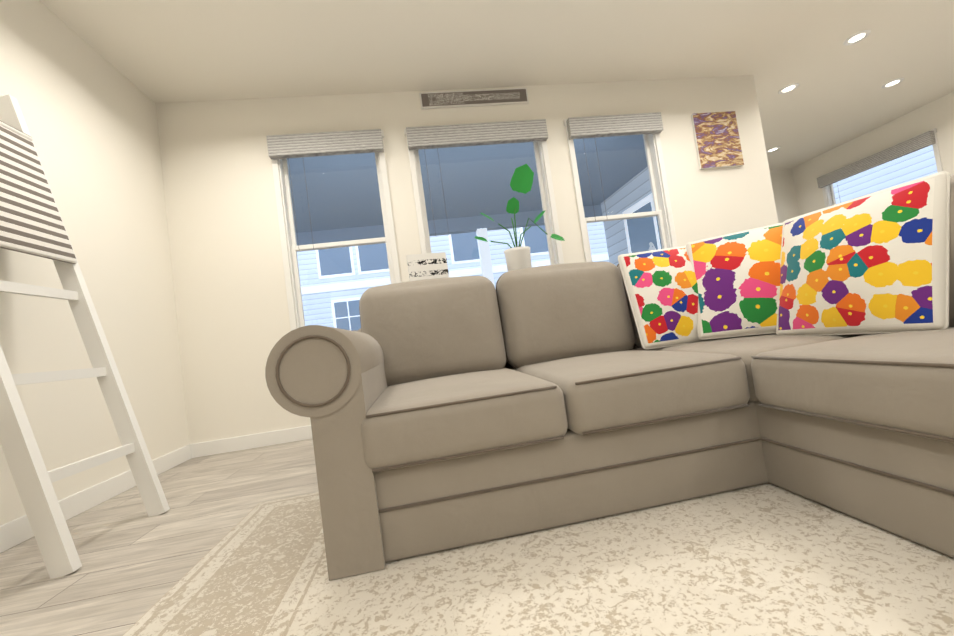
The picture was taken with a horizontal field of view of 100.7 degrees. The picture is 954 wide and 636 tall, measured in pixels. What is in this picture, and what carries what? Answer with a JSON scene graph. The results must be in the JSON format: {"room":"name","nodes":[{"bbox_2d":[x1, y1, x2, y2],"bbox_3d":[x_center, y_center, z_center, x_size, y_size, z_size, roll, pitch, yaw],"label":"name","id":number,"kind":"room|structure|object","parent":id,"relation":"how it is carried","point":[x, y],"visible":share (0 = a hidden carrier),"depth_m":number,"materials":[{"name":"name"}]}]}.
{"room":"living room","nodes":[
{"label":"living room","id":0,"kind":"room"},
{"bbox_2d":[0,0,189,525],"bbox_3d":[-1.848,-0.562,-1.120,0.140,2.750,8.630,-7,-3,-8],"label":"wall","id":1,"kind":"structure","parent":0,"point":[89,113],"depth_m":2.29,"materials":[{"name":"white paint"}]},
{"bbox_2d":[0,425,312,552],"bbox_3d":[2.359,0.287,0.690,8.410,0.105,10.940,-7,-3,-8],"label":"baseboard","id":2,"kind":"structure","parent":1,"relation":"attached to","point":[15,532],"depth_m":2.37,"materials":[{"name":"white wood"}]},
{"bbox_2d":[0,439,318,635],"bbox_3d":[2.370,0.369,0.687,9.010,0.060,11.540,-7,-3,-8],"label":"floor","id":3,"kind":"structure","parent":0,"point":[137,563],"depth_m":1.54,"materials":[{"name":"beige wood"}]},
{"bbox_2d":[0,94,169,578],"bbox_3d":[-1.814,-0.076,1.608,0.553,2.036,0.516,-7,-3,-8],"label":"ladder","id":4,"kind":"object","parent":3,"relation":"on","point":[31,222],"visible":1,"depth_m":1.69,"materials":[{"name":"white wood"}]},
{"bbox_2d":[123,483,953,635],"bbox_3d":[0.438,0.580,0.396,2.460,0.011,3.125,-7,-3,-8],"label":"rug","id":5,"kind":"object","parent":3,"relation":"on","point":[767,559],"visible":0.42,"depth_m":0.95,"materials":[{"name":"beige carpet"}]},
{"bbox_2d":[265,171,953,580],"bbox_3d":[0.750,0.050,0.528,2.490,0.964,3.636,-7,-3,-8],"label":"sofa","id":6,"kind":"object","parent":5,"relation":"on","point":[809,355],"visible":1,"depth_m":1.21,"materials":[{"name":"fabric"}]},
{"bbox_2d":[617,242,748,349],"bbox_3d":[0.966,-0.115,1.876,0.489,0.489,0.185,-8,-20,0],"label":"pillow","id":7,"kind":"object","parent":6,"relation":"on","point":[665,290],"depth_m":1.81,"materials":[{"name":"multicoloured fabric"}]},
{"bbox_2d":[686,216,845,339],"bbox_3d":[1.198,-0.165,1.697,0.489,0.489,0.185,-9,-24,32],"label":"pillow","id":8,"kind":"object","parent":6,"relation":"on","point":[736,289],"depth_m":1.67,"materials":[{"name":"multicoloured fabric"}]},
{"bbox_2d":[776,171,950,336],"bbox_3d":[1.301,-0.183,1.379,0.185,0.489,0.489,11,-7,-14],"label":"pillow","id":9,"kind":"object","parent":6,"relation":"on","point":[879,262],"depth_m":1.27,"materials":[{"name":"multicoloured fabric"}]},
{"bbox_3d":[0.316,0.291,2.452,1.500,0.800,0.320,-7,-3,-8],"label":"console table","id":10,"kind":"object","parent":3,"relation":"on","visible":0},
{"bbox_2d":[406,252,448,280],"bbox_3d":[-0.281,-0.217,2.401,0.262,0.361,0.099,-7,-3,-8],"label":"board","id":11,"kind":"object","parent":10,"relation":"on","point":[427,266],"visible":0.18,"depth_m":2.40,"materials":[{"name":"white"}]},
{"bbox_2d":[474,164,564,270],"bbox_3d":[0.255,-0.519,2.461,0.561,0.818,0.215,-7,-3,-8],"label":"monstera plant","id":12,"kind":"object","parent":10,"relation":"on","point":[517,257],"visible":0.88,"depth_m":2.44,"materials":[{"name":"green plant"}]},
{"bbox_2d":[155,75,777,443],"bbox_3d":[0.250,-0.640,3.452,5.260,2.750,0.140,-7,-3,-8],"label":"wall","id":13,"kind":"structure","parent":0,"point":[232,312],"depth_m":3.15,"materials":[{"name":"white paint"}]},
{"bbox_2d":[271,130,400,330],"bbox_3d":[-1.105,-0.544,3.224,0.950,1.932,0.165,-7,-3,-8],"label":"window","id":14,"kind":"structure","parent":13,"relation":"in","point":[293,248],"depth_m":3.23,"materials":[{"name":"white"}]},
{"bbox_2d":[266,129,383,248],"bbox_3d":[-1.159,-1.029,3.163,0.882,0.915,0.059,-7,-3,-8],"label":"window blind","id":15,"kind":"object","parent":14,"relation":"attached to","point":[288,146],"visible":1,"depth_m":3.15,"materials":[{"name":"grey fabric"}]},
{"bbox_2d":[419,88,528,109],"bbox_3d":[-0.018,-1.896,3.411,0.940,0.135,0.022,-7,-3,-8],"label":"sign","id":16,"kind":"object","parent":13,"relation":"attached to","point":[466,98],"visible":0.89,"depth_m":3.40,"materials":[{"name":"grey"}]},
{"bbox_2d":[404,129,563,289],"bbox_3d":[0.115,-0.701,3.395,1.265,1.932,0.165,-7,-3,-8],"label":"window","id":17,"kind":"structure","parent":13,"relation":"in","point":[420,206],"depth_m":3.44,"materials":[{"name":"white"}]},
{"bbox_2d":[406,119,547,234],"bbox_3d":[0.061,-1.186,3.334,1.197,0.915,0.059,-7,-3,-8],"label":"window blind","id":18,"kind":"object","parent":17,"relation":"attached to","point":[456,135],"visible":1,"depth_m":3.32,"materials":[{"name":"grey fabric"}]},
{"bbox_2d":[563,119,676,263],"bbox_3d":[1.336,-0.858,3.566,0.940,1.932,0.165,-7,-3,-8],"label":"window","id":19,"kind":"structure","parent":13,"relation":"in","point":[660,211],"depth_m":3.60,"materials":[{"name":"white"}]},
{"bbox_2d":[566,112,662,220],"bbox_3d":[1.282,-1.343,3.505,0.872,0.915,0.059,-7,-3,-8],"label":"window blind","id":20,"kind":"object","parent":19,"relation":"attached to","point":[611,125],"visible":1,"depth_m":3.49,"materials":[{"name":"grey fabric"}]},
{"bbox_2d":[691,111,743,169],"bbox_3d":[2.244,-1.661,3.689,0.440,0.520,0.031,-7,-3,-8],"label":"canvas art","id":21,"kind":"object","parent":13,"relation":"attached to","point":[717,140],"visible":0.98,"depth_m":3.67,"materials":[{"name":"multicoloured"}]},
{"bbox_2d":[40,0,953,169],"bbox_3d":[1.994,-2.423,0.812,9.010,0.080,11.540,-7,-3,-8],"label":"ceiling","id":22,"kind":"structure","parent":0,"point":[163,51],"depth_m":3.04,"materials":[{"name":"white paint"}]},
{"bbox_2d":[766,147,779,152],"bbox_3d":[4.337,-2.471,5.806,0.177,0.006,0.160,-7,-3,-8],"label":"recessed light","id":23,"kind":"object","parent":22,"relation":"in","point":[775,148],"depth_m":5.80,"materials":[{"name":"white"}]},
{"bbox_2d":[778,83,798,93],"bbox_3d":[3.262,-2.401,4.133,0.177,0.006,0.168,-7,-3,-8],"label":"recessed light","id":24,"kind":"object","parent":22,"relation":"in","point":[789,88],"depth_m":4.13,"materials":[{"name":"white"}]},
{"bbox_2d":[843,30,870,45],"bbox_3d":[3.299,-2.438,3.439,0.178,0.006,0.172,-7,-3,-8],"label":"recessed light","id":25,"kind":"object","parent":22,"relation":"in","point":[850,39],"depth_m":3.43,"materials":[{"name":"white"}]},
{"bbox_2d":[881,78,903,88],"bbox_3d":[4.538,-2.565,4.319,0.176,0.006,0.171,-7,-3,-8],"label":"recessed light","id":26,"kind":"object","parent":22,"relation":"in","point":[894,82],"depth_m":4.31,"materials":[{"name":"white"}]},
{"bbox_2d":[770,168,799,222],"bbox_3d":[4.112,-1.019,6.602,3.290,2.750,0.140,-7,-3,-8],"label":"wall","id":27,"kind":"structure","parent":0,"point":[784,193],"depth_m":6.75,"materials":[{"name":"white paint"}]},
{"bbox_2d":[792,91,953,214],"bbox_3d":[6.391,-1.566,1.268,0.140,2.750,11.080,-7,-3,-8],"label":"wall","id":28,"kind":"structure","parent":0,"point":[938,114],"depth_m":5.50,"materials":[{"name":"white paint"}]},
{"bbox_2d":[817,128,942,207],"bbox_3d":[5.731,-1.531,5.600,0.195,1.592,1.500,-7,-3,-8],"label":"window","id":29,"kind":"structure","parent":28,"relation":"in","point":[906,147],"depth_m":5.48,"materials":[{"name":"white"}]},
{"label":"outside","id":30,"kind":"structure","parent":0,"visible":0},
{"bbox_2d":[833,145,936,203],"bbox_3d":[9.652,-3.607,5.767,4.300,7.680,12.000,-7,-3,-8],"label":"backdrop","id":31,"kind":"structure","parent":30,"point":[864,185],"depth_m":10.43,"materials":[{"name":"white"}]},
{"bbox_3d":[2.205,1.527,13.149,34.000,0.100,18.810,-7,-3,-8],"label":"ground","id":32,"kind":"structure","parent":30,"visible":0},
{"bbox_2d":[297,222,608,330],"bbox_3d":[-2.996,-1.584,16.544,19.500,7.750,6.120,-7,-3,-8],"label":"house","id":33,"kind":"structure","parent":32,"relation":"on","point":[370,279],"depth_m":13.44,"materials":[{"name":"white"}]},
{"bbox_2d":[287,134,646,285],"bbox_3d":[-0.485,-0.195,4.964,6.120,3.300,3.100,-7,-3,-8],"label":"porch ceiling","id":34,"kind":"structure","parent":32,"relation":"on","point":[466,157],"depth_m":5.18,"materials":[{"name":"blue"}]},
{"bbox_3d":[2.587,-0.879,5.154,0.140,2.750,2.590,-7,-3,-8],"label":"wall","id":35,"kind":"structure","parent":0,"visible":0},
{"bbox_2d":[601,166,661,265],"bbox_3d":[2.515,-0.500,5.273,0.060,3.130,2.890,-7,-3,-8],"label":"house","id":36,"kind":"structure","parent":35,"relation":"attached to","point":[651,228],"depth_m":5.84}
]}

